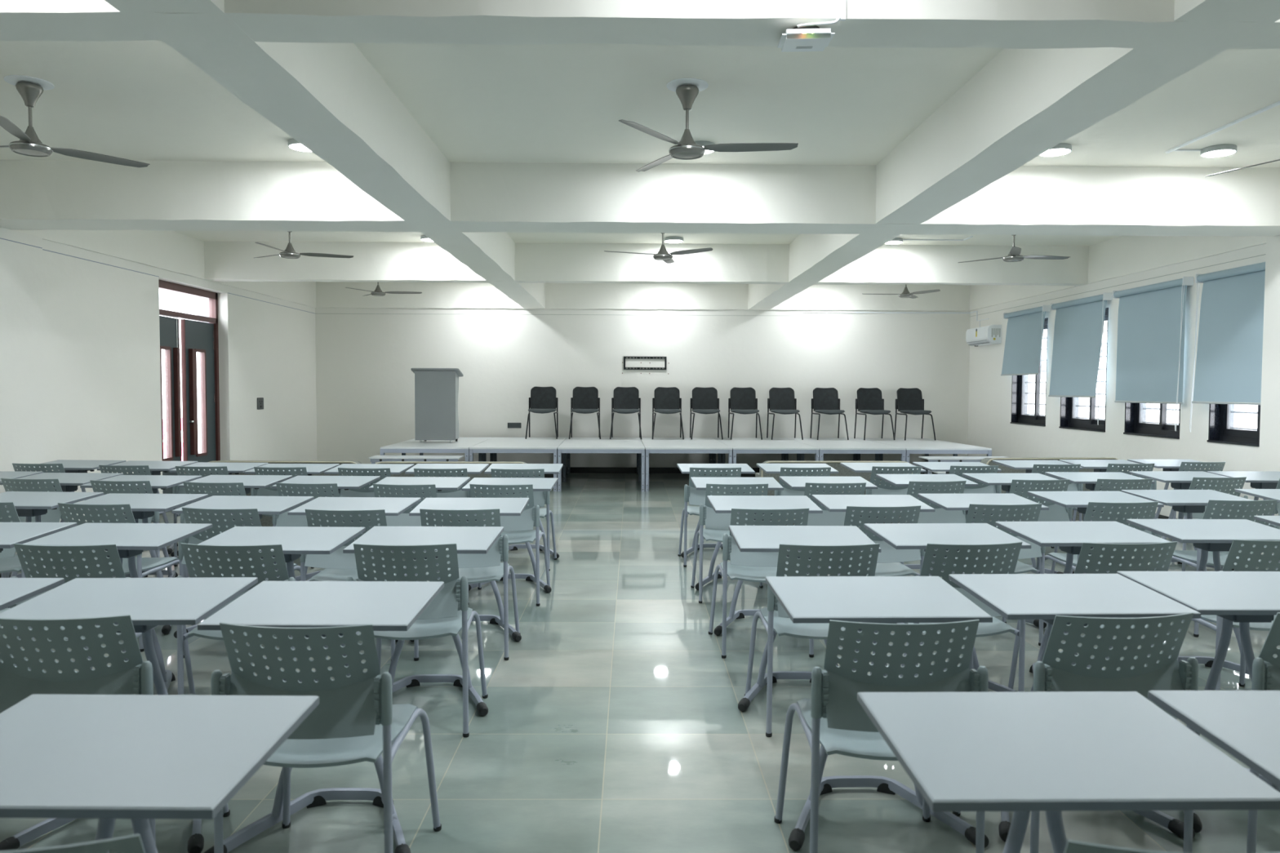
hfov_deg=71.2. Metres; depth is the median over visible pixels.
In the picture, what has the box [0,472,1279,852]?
floor
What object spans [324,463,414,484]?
student desk
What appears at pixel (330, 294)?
ceiling beam
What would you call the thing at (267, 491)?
chair
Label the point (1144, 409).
grille
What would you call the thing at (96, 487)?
chair
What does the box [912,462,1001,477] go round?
student desk
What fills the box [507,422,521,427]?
wall socket
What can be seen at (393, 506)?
student desk
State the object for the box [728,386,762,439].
chair
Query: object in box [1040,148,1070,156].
diffuser
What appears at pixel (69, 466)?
student desk
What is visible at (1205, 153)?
diffuser
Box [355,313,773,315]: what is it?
trim
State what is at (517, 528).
chair
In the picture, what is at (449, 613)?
chair
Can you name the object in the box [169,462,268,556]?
student desk
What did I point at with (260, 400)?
wall switch
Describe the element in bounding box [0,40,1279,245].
ceiling
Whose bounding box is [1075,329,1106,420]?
grille
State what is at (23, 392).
wall pier
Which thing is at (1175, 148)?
cable trunking
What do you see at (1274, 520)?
student desk
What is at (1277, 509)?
chair
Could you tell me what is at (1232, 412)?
grille
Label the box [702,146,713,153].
diffuser
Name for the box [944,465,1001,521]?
chair
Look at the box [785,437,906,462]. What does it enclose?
table
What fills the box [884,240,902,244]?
diffuser
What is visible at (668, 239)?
ceiling lamp
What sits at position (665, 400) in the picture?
chair
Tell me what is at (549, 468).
student desk
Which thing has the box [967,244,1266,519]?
wall
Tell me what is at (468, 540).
student desk
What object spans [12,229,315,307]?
trim
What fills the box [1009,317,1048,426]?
window
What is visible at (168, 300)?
sky
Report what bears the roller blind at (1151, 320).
attached to the wall at (989, 408)
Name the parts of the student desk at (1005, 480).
leg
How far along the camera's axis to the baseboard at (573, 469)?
15.33 m
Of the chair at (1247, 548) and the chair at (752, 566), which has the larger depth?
the chair at (752, 566)
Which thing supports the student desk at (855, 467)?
on the floor
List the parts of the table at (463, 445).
leg, deck rail, leg, leg, leg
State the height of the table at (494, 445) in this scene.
0.618 m
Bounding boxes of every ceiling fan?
[0,75,150,167]
[254,231,353,258]
[346,281,422,296]
[604,232,712,263]
[618,77,798,171]
[865,284,940,298]
[957,235,1069,262]
[1204,159,1279,177]
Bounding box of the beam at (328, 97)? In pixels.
[104,0,545,308]
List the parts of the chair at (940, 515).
backrest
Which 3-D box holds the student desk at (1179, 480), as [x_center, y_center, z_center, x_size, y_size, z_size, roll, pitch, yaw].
[4.457,0.776,7.332,0.642,0.775,0.491,0,2,-2]
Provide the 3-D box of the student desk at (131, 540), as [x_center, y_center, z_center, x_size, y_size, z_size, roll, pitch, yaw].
[-2.467,0.882,4.253,0.642,0.775,0.491,0,2,1]
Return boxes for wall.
[42,239,316,522]
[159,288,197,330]
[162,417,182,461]
[197,297,208,453]
[315,307,970,468]
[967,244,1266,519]
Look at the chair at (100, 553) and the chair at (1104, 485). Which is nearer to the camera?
the chair at (100, 553)
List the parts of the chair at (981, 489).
backrest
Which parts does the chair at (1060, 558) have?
leg, seat, backrest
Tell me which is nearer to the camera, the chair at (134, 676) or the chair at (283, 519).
the chair at (134, 676)
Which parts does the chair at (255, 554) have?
leg, leg, seat, backrest, leg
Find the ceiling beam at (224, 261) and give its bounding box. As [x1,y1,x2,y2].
[204,241,1089,285]
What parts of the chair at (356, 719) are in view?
leg, leg, backrest, seat, leg, leg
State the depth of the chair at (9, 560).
4.96 m
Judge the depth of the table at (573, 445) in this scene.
13.10 m
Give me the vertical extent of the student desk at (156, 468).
0.775 m
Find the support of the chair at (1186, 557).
on the floor
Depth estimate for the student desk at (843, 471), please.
8.87 m
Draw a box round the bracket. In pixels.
[623,356,666,369]
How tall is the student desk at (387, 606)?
0.775 m
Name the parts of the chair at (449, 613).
leg, backrest, seat, leg, leg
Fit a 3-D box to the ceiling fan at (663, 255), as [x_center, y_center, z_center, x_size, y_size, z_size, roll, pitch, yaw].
[0.365,-2.010,9.549,1.035,0.420,1.181,2,3,39]
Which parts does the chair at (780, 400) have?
leg, leg, backrest, frame, seat, leg, leg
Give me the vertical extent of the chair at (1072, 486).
0.820 m
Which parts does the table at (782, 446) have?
leg, leg, leg, deck rail, leg, leg, leg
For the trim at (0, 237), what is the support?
attached to the wall at (102, 330)
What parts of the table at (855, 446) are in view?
leg, leg, leg, leg, deck rail, leg, leg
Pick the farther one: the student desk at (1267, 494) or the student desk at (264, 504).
the student desk at (1267, 494)
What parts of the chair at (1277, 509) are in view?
backrest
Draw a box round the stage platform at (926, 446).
[857,438,991,474]
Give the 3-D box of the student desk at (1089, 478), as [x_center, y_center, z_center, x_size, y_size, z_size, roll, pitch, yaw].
[3.701,0.778,7.232,0.642,0.775,0.491,0,2,-1]
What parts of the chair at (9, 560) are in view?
leg, backrest, leg, seat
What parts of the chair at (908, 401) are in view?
leg, leg, backrest, frame, seat, leg, leg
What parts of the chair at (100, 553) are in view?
backrest, seat, leg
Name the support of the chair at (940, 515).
on the floor
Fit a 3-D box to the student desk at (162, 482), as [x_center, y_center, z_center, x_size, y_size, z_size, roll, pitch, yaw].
[-3.699,0.773,6.661,0.642,0.775,0.491,0,2,2]
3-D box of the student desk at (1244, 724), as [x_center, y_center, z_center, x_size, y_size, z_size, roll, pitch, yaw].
[1.486,1.002,1.823,0.642,0.775,0.491,0,2,-1]
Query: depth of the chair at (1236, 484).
6.61 m
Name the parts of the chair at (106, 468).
backrest, leg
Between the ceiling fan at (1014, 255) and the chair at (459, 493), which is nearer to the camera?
the chair at (459, 493)
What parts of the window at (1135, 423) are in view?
sash, frame, sash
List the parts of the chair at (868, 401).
leg, leg, backrest, frame, seat, leg, leg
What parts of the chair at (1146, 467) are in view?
leg, backrest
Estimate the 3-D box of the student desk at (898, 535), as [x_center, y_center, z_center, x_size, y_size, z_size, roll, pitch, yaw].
[1.474,0.893,4.351,0.642,0.775,0.491,0,2,-3]
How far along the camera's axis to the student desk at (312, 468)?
7.80 m
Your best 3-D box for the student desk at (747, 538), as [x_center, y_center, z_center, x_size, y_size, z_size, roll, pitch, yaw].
[0.764,0.895,4.256,0.642,0.775,0.491,0,2,0]
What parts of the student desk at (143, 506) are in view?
leg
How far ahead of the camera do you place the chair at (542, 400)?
15.05 m
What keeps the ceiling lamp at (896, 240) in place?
attached to the ceiling
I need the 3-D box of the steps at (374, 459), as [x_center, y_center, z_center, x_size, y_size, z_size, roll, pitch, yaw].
[-3.058,0.682,11.933,1.220,0.508,1.150,0,2,-2]
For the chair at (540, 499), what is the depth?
7.09 m
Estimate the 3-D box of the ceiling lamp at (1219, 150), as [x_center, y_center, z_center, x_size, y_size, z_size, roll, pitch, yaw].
[4.326,-2.060,6.687,0.230,0.043,0.230,0,2,-1]
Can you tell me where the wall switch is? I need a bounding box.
[257,397,263,409]
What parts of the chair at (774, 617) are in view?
leg, leg, seat, backrest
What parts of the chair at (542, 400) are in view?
leg, leg, seat, backrest, frame, leg, leg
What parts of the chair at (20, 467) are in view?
backrest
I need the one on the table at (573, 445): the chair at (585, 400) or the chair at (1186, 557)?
the chair at (585, 400)
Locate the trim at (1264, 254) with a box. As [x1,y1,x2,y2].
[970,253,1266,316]
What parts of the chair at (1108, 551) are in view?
leg, backrest, seat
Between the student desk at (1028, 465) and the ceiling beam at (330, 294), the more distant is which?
the ceiling beam at (330, 294)
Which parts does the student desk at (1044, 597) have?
leg, leg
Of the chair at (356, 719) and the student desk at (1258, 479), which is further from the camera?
the student desk at (1258, 479)
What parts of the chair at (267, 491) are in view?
backrest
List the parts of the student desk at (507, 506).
leg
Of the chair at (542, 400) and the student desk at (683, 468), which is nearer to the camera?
the student desk at (683, 468)
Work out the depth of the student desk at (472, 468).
7.82 m
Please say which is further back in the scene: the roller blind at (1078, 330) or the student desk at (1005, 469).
the roller blind at (1078, 330)
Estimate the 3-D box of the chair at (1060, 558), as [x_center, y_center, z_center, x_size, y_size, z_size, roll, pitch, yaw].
[2.757,0.831,5.384,0.532,0.820,0.561,0,2,-5]
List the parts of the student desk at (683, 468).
leg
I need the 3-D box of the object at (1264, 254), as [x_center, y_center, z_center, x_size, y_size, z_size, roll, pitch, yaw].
[5.678,-1.723,11.668,0.003,0.005,7.240,0,2,-1]
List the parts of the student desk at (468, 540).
leg, leg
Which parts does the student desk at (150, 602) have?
leg, leg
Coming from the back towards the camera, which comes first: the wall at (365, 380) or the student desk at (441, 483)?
the wall at (365, 380)
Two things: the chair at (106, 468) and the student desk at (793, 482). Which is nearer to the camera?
the student desk at (793, 482)
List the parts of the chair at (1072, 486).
backrest, leg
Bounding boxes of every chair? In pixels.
[0,478,68,577]
[0,502,79,608]
[0,608,34,639]
[0,614,230,844]
[0,833,145,852]
[9,543,195,694]
[11,462,78,522]
[57,502,192,652]
[89,480,195,577]
[97,464,180,551]
[172,466,233,566]
[176,542,296,694]
[177,506,306,657]
[180,481,246,537]
[210,622,441,852]
[250,466,314,568]
[272,482,362,579]
[299,509,406,660]
[337,467,396,540]
[346,543,488,737]
[368,484,443,526]
[411,468,471,509]
[413,508,520,661]
[467,484,550,606]
[487,468,556,570]
[524,386,558,439]
[568,386,600,439]
[609,386,641,439]
[652,386,684,439]
[677,467,741,567]
[689,386,723,439]
[690,483,768,603]
[708,507,813,658]
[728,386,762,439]
[744,543,884,737]
[766,387,803,439]
[773,619,988,852]
[774,466,831,515]
[800,482,869,534]
[809,387,848,439]
[817,505,924,648]
[853,387,894,439]
[865,466,921,534]
[870,542,1025,692]
[893,387,935,440]
[900,480,967,564]
[942,503,1045,645]
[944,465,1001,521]
[952,612,1198,852]
[973,479,1072,573]
[1008,541,1177,688]
[1026,463,1083,548]
[1038,501,1161,635]
[1050,478,1155,573]
[1064,840,1279,852]
[1072,463,1156,521]
[1142,476,1248,571]
[1147,539,1279,690]
[1166,499,1279,637]
[1168,462,1226,519]
[1197,612,1279,852]
[1253,479,1279,562]
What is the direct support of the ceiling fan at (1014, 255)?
hanging from the ceiling
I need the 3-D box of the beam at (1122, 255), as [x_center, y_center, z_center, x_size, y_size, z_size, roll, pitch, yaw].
[5.723,-1.812,5.829,0.051,0.494,18.900,0,2,-1]
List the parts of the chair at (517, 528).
backrest, seat, leg, leg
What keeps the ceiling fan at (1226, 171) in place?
hanging from the ceiling
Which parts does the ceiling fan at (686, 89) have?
blade, blade, motor, rod, ceiling plate, blade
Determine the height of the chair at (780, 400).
0.858 m
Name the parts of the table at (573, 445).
leg, leg, leg, deck rail, leg, leg, leg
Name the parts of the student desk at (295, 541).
leg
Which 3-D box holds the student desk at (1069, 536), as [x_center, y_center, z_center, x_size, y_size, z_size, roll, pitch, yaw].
[2.178,0.892,4.437,0.642,0.775,0.491,0,2,-2]
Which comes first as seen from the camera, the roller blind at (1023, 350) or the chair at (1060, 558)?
the chair at (1060, 558)
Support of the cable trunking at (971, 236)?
attached to the ceiling
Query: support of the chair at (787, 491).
on the floor
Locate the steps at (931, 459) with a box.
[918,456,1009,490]
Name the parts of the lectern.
panel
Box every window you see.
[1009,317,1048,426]
[1058,307,1108,431]
[1123,402,1180,439]
[1207,404,1260,446]
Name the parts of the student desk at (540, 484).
leg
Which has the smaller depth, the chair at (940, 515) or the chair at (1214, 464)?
the chair at (940, 515)
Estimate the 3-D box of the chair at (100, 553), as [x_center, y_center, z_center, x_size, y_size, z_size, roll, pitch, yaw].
[-2.333,0.876,3.883,0.532,0.820,0.561,0,2,1]
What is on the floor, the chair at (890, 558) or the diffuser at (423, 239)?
the chair at (890, 558)
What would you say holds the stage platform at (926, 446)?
on the floor
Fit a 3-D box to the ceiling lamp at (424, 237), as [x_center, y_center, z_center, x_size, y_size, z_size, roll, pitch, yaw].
[-2.521,-2.262,10.760,0.230,0.043,0.230,0,2,-1]
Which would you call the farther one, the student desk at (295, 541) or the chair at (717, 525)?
the chair at (717, 525)
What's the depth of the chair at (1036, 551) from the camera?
5.04 m
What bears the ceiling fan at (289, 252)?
hanging from the ceiling
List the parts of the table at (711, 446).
leg, deck rail, leg, leg, leg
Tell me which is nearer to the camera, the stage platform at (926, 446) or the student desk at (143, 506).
the student desk at (143, 506)
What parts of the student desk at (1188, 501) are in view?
leg, leg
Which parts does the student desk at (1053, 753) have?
leg, leg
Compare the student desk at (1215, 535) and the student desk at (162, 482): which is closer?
the student desk at (1215, 535)
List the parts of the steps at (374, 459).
tread rail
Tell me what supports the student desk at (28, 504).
on the floor
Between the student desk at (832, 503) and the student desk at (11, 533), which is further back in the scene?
the student desk at (832, 503)
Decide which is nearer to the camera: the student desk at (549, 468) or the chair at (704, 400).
the student desk at (549, 468)
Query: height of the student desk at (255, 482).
0.775 m
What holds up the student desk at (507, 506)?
on the floor
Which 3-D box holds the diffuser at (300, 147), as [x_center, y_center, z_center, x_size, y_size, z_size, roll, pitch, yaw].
[-2.484,-2.067,6.625,0.211,0.008,0.211,0,2,-1]
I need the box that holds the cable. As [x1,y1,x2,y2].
[797,15,841,27]
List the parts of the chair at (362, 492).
backrest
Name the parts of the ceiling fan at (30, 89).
blade, blade, ceiling plate, rod, motor, blade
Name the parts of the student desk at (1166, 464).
leg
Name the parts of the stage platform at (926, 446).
leg, leg, leg, leg, deck rail, leg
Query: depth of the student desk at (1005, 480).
7.09 m
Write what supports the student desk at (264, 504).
on the floor
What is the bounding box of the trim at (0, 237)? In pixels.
[0,237,314,313]
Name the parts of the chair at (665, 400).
leg, leg, frame, backrest, seat, leg, leg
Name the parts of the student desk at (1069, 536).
leg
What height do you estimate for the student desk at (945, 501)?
0.775 m
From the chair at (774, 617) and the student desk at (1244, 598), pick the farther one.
the chair at (774, 617)
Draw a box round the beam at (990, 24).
[0,0,1279,49]
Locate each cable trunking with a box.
[802,311,969,313]
[836,0,846,20]
[902,235,973,240]
[969,311,988,327]
[1165,101,1279,153]
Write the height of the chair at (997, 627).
0.820 m
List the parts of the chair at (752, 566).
leg, leg, seat, backrest, leg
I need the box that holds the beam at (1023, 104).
[747,0,1279,310]
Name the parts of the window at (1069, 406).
sash, sash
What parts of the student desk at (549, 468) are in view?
leg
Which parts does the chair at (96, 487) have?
backrest, leg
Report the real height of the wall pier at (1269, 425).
2.800 m
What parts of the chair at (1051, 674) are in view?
leg, backrest, leg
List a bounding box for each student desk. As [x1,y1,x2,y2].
[0,471,43,577]
[0,472,123,577]
[0,491,103,577]
[0,522,77,670]
[0,577,64,610]
[0,577,257,852]
[0,694,319,852]
[21,523,212,690]
[29,459,126,551]
[59,493,208,634]
[80,475,202,577]
[97,460,198,554]
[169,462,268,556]
[172,495,314,638]
[177,475,293,494]
[188,526,365,682]
[197,581,444,852]
[204,460,370,527]
[244,463,339,475]
[271,475,380,581]
[288,497,421,642]
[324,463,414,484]
[342,526,503,715]
[368,476,470,575]
[376,461,526,526]
[404,463,488,476]
[408,497,528,642]
[462,477,558,592]
[484,463,563,558]
[676,463,755,557]
[690,476,783,590]
[706,495,822,635]
[728,525,880,711]
[750,460,912,528]
[756,463,839,525]
[765,576,992,850]
[778,476,877,574]
[811,494,935,535]
[840,462,925,518]
[857,691,1279,852]
[863,523,1031,692]
[875,474,978,573]
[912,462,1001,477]
[917,493,1048,628]
[948,573,1200,842]
[961,473,1065,573]
[969,457,1118,520]
[991,460,1082,474]
[995,521,1170,674]
[1027,491,1164,573]
[1044,471,1154,573]
[1059,459,1143,471]
[1116,571,1279,832]
[1120,489,1261,571]
[1126,519,1279,675]
[1127,459,1213,536]
[1128,471,1242,570]
[1147,690,1279,788]
[1207,471,1279,562]
[1235,488,1279,502]
[1253,515,1279,526]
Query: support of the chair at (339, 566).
on the floor
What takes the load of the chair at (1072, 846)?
on the floor
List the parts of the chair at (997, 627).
leg, seat, backrest, leg, leg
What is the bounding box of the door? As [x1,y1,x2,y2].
[158,279,220,493]
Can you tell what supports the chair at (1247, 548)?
on the floor
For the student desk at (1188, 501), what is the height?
0.775 m
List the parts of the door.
slot frame, pull handle, pull handle, slot frame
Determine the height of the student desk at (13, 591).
0.775 m
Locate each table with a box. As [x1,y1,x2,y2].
[380,437,493,461]
[469,437,566,491]
[557,437,644,491]
[640,437,732,491]
[712,437,819,463]
[785,437,906,462]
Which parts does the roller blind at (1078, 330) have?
rail, bead chain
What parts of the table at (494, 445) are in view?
leg, leg, leg, deck rail, leg, leg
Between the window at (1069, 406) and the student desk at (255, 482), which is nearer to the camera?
the student desk at (255, 482)
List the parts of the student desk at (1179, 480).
leg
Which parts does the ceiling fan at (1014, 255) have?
blade, motor, blade, blade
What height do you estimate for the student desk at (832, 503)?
0.775 m
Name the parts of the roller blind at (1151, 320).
rail, bead chain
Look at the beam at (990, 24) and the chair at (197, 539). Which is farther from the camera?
the chair at (197, 539)
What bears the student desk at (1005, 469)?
on the floor
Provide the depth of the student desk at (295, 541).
4.16 m
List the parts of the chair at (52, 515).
leg, backrest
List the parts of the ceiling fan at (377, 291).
blade, motor, blade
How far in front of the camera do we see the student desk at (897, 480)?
7.00 m
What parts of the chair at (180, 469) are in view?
leg, backrest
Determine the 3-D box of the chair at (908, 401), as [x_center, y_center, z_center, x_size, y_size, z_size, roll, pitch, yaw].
[4.561,-0.212,14.879,0.526,0.858,0.606,0,2,-4]
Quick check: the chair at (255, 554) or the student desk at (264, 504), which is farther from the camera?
the student desk at (264, 504)
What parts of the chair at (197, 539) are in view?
leg, backrest, seat, leg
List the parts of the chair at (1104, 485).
leg, backrest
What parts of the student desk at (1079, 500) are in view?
leg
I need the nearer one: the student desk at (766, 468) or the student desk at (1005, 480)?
the student desk at (1005, 480)
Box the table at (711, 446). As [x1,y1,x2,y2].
[640,437,732,491]
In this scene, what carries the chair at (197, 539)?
on the floor
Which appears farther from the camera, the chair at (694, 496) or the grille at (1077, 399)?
the grille at (1077, 399)
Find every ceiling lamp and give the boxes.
[288,137,311,151]
[420,235,432,241]
[664,236,683,243]
[694,140,715,153]
[884,237,902,244]
[1040,142,1071,156]
[1200,143,1236,157]
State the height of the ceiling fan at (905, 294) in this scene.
0.420 m
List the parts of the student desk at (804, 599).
leg, leg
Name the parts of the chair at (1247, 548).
leg, leg, seat, leg, backrest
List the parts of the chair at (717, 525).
leg, leg, seat, backrest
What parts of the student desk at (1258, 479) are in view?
leg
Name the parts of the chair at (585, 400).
leg, leg, seat, frame, backrest, leg, leg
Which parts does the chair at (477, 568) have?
leg, backrest, seat, leg, leg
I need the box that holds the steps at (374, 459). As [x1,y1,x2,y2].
[368,455,463,463]
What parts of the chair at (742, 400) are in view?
leg, leg, frame, backrest, seat, leg, leg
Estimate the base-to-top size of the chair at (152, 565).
0.820 m
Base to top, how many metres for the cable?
0.046 m
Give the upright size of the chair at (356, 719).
0.820 m
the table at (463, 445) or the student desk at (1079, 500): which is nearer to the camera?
the student desk at (1079, 500)
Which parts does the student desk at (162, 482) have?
leg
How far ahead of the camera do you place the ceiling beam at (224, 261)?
11.22 m
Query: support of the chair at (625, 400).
on the table at (573, 445)
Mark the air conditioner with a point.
(992, 334)
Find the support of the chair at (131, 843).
on the floor
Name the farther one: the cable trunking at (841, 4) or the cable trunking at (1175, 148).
the cable trunking at (1175, 148)
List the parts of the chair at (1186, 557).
leg, leg, seat, backrest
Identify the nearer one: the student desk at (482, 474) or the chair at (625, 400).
the student desk at (482, 474)
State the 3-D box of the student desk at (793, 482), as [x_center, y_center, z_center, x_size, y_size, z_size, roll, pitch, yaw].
[1.416,0.788,6.781,0.642,0.775,0.491,0,2,-2]
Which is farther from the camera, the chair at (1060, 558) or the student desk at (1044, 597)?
the chair at (1060, 558)
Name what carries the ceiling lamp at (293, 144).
attached to the ceiling
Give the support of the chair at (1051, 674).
on the floor
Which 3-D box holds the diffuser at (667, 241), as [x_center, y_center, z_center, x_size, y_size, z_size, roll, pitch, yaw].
[0.409,-2.235,10.788,0.211,0.008,0.211,0,2,-1]
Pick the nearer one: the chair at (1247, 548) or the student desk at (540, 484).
the chair at (1247, 548)
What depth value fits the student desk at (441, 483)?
6.63 m
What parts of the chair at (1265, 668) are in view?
seat, leg, backrest, leg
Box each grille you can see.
[1024,337,1047,416]
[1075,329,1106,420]
[1142,407,1179,425]
[1230,410,1257,431]
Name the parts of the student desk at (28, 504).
leg, leg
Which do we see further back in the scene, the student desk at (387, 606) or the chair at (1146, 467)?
the chair at (1146, 467)
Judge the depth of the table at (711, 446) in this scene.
12.88 m
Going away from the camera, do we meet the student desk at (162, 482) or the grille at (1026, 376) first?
the student desk at (162, 482)
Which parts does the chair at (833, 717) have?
leg, leg, seat, backrest, leg, leg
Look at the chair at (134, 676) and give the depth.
2.53 m
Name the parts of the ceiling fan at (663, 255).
blade, motor, blade, blade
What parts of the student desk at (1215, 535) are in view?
leg, leg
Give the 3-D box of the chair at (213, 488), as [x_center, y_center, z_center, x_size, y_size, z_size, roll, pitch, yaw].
[-2.846,0.772,6.247,0.532,0.820,0.561,0,2,5]
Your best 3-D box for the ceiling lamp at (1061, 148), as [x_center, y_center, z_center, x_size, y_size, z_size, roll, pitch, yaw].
[3.096,-2.064,6.675,0.230,0.043,0.230,0,2,-1]
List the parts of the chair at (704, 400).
leg, leg, backrest, frame, seat, leg, leg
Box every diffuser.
[289,143,311,151]
[421,238,432,241]
[665,240,682,243]
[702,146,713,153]
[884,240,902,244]
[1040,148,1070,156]
[1201,149,1235,157]
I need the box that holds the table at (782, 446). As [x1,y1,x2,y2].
[712,437,819,463]
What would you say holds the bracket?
attached to the wall at (365, 380)
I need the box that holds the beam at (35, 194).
[0,160,1279,236]
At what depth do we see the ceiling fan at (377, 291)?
13.57 m
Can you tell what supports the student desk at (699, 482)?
on the floor
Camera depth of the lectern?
13.57 m
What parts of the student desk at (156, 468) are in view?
leg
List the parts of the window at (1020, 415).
sash, sash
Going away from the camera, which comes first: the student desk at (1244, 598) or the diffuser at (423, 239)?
the student desk at (1244, 598)
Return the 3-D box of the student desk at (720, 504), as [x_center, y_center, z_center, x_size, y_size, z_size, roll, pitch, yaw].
[0.753,0.841,5.503,0.642,0.775,0.491,0,2,-1]
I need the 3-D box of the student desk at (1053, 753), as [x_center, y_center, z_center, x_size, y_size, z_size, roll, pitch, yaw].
[0.817,1.000,1.807,0.642,0.775,0.491,0,2,-1]
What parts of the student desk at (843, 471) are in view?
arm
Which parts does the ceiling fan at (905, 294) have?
blade, motor, blade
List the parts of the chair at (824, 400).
leg, leg, backrest, frame, seat, leg, leg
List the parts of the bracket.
post, rail, rail, post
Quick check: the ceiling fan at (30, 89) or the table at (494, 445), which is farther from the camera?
the table at (494, 445)
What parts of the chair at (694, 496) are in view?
leg, leg, seat, backrest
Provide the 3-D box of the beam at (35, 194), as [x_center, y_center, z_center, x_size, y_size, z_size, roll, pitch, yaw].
[0.138,-1.905,7.471,11.160,0.494,0.502,0,2,-1]
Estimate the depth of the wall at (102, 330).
9.80 m
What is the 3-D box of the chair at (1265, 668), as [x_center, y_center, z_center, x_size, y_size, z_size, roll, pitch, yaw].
[2.026,0.937,2.859,0.532,0.820,0.561,0,2,-6]
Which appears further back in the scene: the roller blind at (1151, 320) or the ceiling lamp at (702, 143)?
the roller blind at (1151, 320)
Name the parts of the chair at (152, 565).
backrest, seat, leg, leg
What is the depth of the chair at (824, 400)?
15.09 m
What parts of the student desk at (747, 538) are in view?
leg, leg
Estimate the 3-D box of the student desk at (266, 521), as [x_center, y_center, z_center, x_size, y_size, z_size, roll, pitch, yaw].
[-3.455,0.689,9.013,1.517,0.743,0.788,0,2,-1]
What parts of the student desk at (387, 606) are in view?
leg, leg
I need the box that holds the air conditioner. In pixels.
[965,324,1001,346]
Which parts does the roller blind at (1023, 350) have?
rail, bead chain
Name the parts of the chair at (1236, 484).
leg, backrest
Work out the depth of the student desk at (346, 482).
6.68 m
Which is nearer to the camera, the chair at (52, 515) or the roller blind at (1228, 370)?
the chair at (52, 515)
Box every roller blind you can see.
[1000,304,1050,413]
[1048,292,1112,425]
[1112,276,1193,431]
[1189,262,1265,432]
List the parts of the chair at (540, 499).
backrest, seat, leg, leg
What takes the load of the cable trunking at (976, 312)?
attached to the wall at (989, 408)
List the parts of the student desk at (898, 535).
leg, leg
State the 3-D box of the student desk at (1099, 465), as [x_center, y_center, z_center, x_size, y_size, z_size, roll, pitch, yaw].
[4.439,0.724,8.556,0.642,0.775,0.491,0,2,-1]
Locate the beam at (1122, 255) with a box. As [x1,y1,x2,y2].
[969,235,1274,311]
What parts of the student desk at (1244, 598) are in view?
leg, leg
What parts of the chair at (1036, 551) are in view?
seat, backrest, leg, leg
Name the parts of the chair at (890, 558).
seat, backrest, leg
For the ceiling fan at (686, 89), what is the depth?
5.31 m
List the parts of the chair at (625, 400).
leg, leg, seat, backrest, frame, leg, leg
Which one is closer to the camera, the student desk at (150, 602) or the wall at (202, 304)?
the student desk at (150, 602)
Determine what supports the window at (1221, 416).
in the wall at (989, 408)
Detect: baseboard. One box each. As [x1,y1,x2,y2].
[566,466,937,474]
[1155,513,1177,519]
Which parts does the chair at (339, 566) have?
leg, backrest, seat, leg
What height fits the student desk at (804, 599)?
0.775 m
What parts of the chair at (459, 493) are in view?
backrest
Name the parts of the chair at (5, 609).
seat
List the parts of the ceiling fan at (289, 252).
blade, blade, motor, blade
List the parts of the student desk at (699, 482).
leg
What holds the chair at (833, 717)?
on the floor
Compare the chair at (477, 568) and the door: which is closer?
the chair at (477, 568)
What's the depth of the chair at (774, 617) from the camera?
3.73 m
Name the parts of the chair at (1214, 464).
backrest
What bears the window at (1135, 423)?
in the wall at (989, 408)
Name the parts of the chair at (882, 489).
backrest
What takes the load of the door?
in the wall at (102, 330)
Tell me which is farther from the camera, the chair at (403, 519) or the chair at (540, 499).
the chair at (540, 499)
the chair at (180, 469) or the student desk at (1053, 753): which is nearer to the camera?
the student desk at (1053, 753)
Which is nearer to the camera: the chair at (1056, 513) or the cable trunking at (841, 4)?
the cable trunking at (841, 4)
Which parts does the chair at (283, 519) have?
backrest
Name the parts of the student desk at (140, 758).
leg, leg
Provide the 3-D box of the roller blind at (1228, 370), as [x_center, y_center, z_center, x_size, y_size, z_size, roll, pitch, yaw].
[5.638,-0.714,8.502,0.134,1.599,1.175,0,2,-1]
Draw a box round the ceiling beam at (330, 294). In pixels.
[315,281,970,311]
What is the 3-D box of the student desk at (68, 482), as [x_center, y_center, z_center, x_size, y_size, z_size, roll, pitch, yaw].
[-4.401,0.764,6.828,0.642,0.775,0.491,0,2,2]
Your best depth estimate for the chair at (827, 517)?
6.12 m
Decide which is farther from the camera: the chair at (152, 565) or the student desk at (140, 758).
the chair at (152, 565)
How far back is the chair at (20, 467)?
7.37 m
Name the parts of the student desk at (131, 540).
leg, leg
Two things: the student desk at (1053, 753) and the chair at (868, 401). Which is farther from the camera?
the chair at (868, 401)
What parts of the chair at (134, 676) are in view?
backrest, leg, seat, leg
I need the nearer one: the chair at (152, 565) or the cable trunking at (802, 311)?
the chair at (152, 565)
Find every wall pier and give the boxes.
[0,226,48,554]
[1257,235,1279,555]
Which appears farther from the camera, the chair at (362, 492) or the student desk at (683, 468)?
the student desk at (683, 468)
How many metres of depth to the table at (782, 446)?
13.11 m
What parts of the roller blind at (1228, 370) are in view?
bead chain, rail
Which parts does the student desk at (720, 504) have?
leg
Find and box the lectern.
[410,368,463,442]
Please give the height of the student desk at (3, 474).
0.775 m
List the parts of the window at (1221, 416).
frame, sash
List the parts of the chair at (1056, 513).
leg, backrest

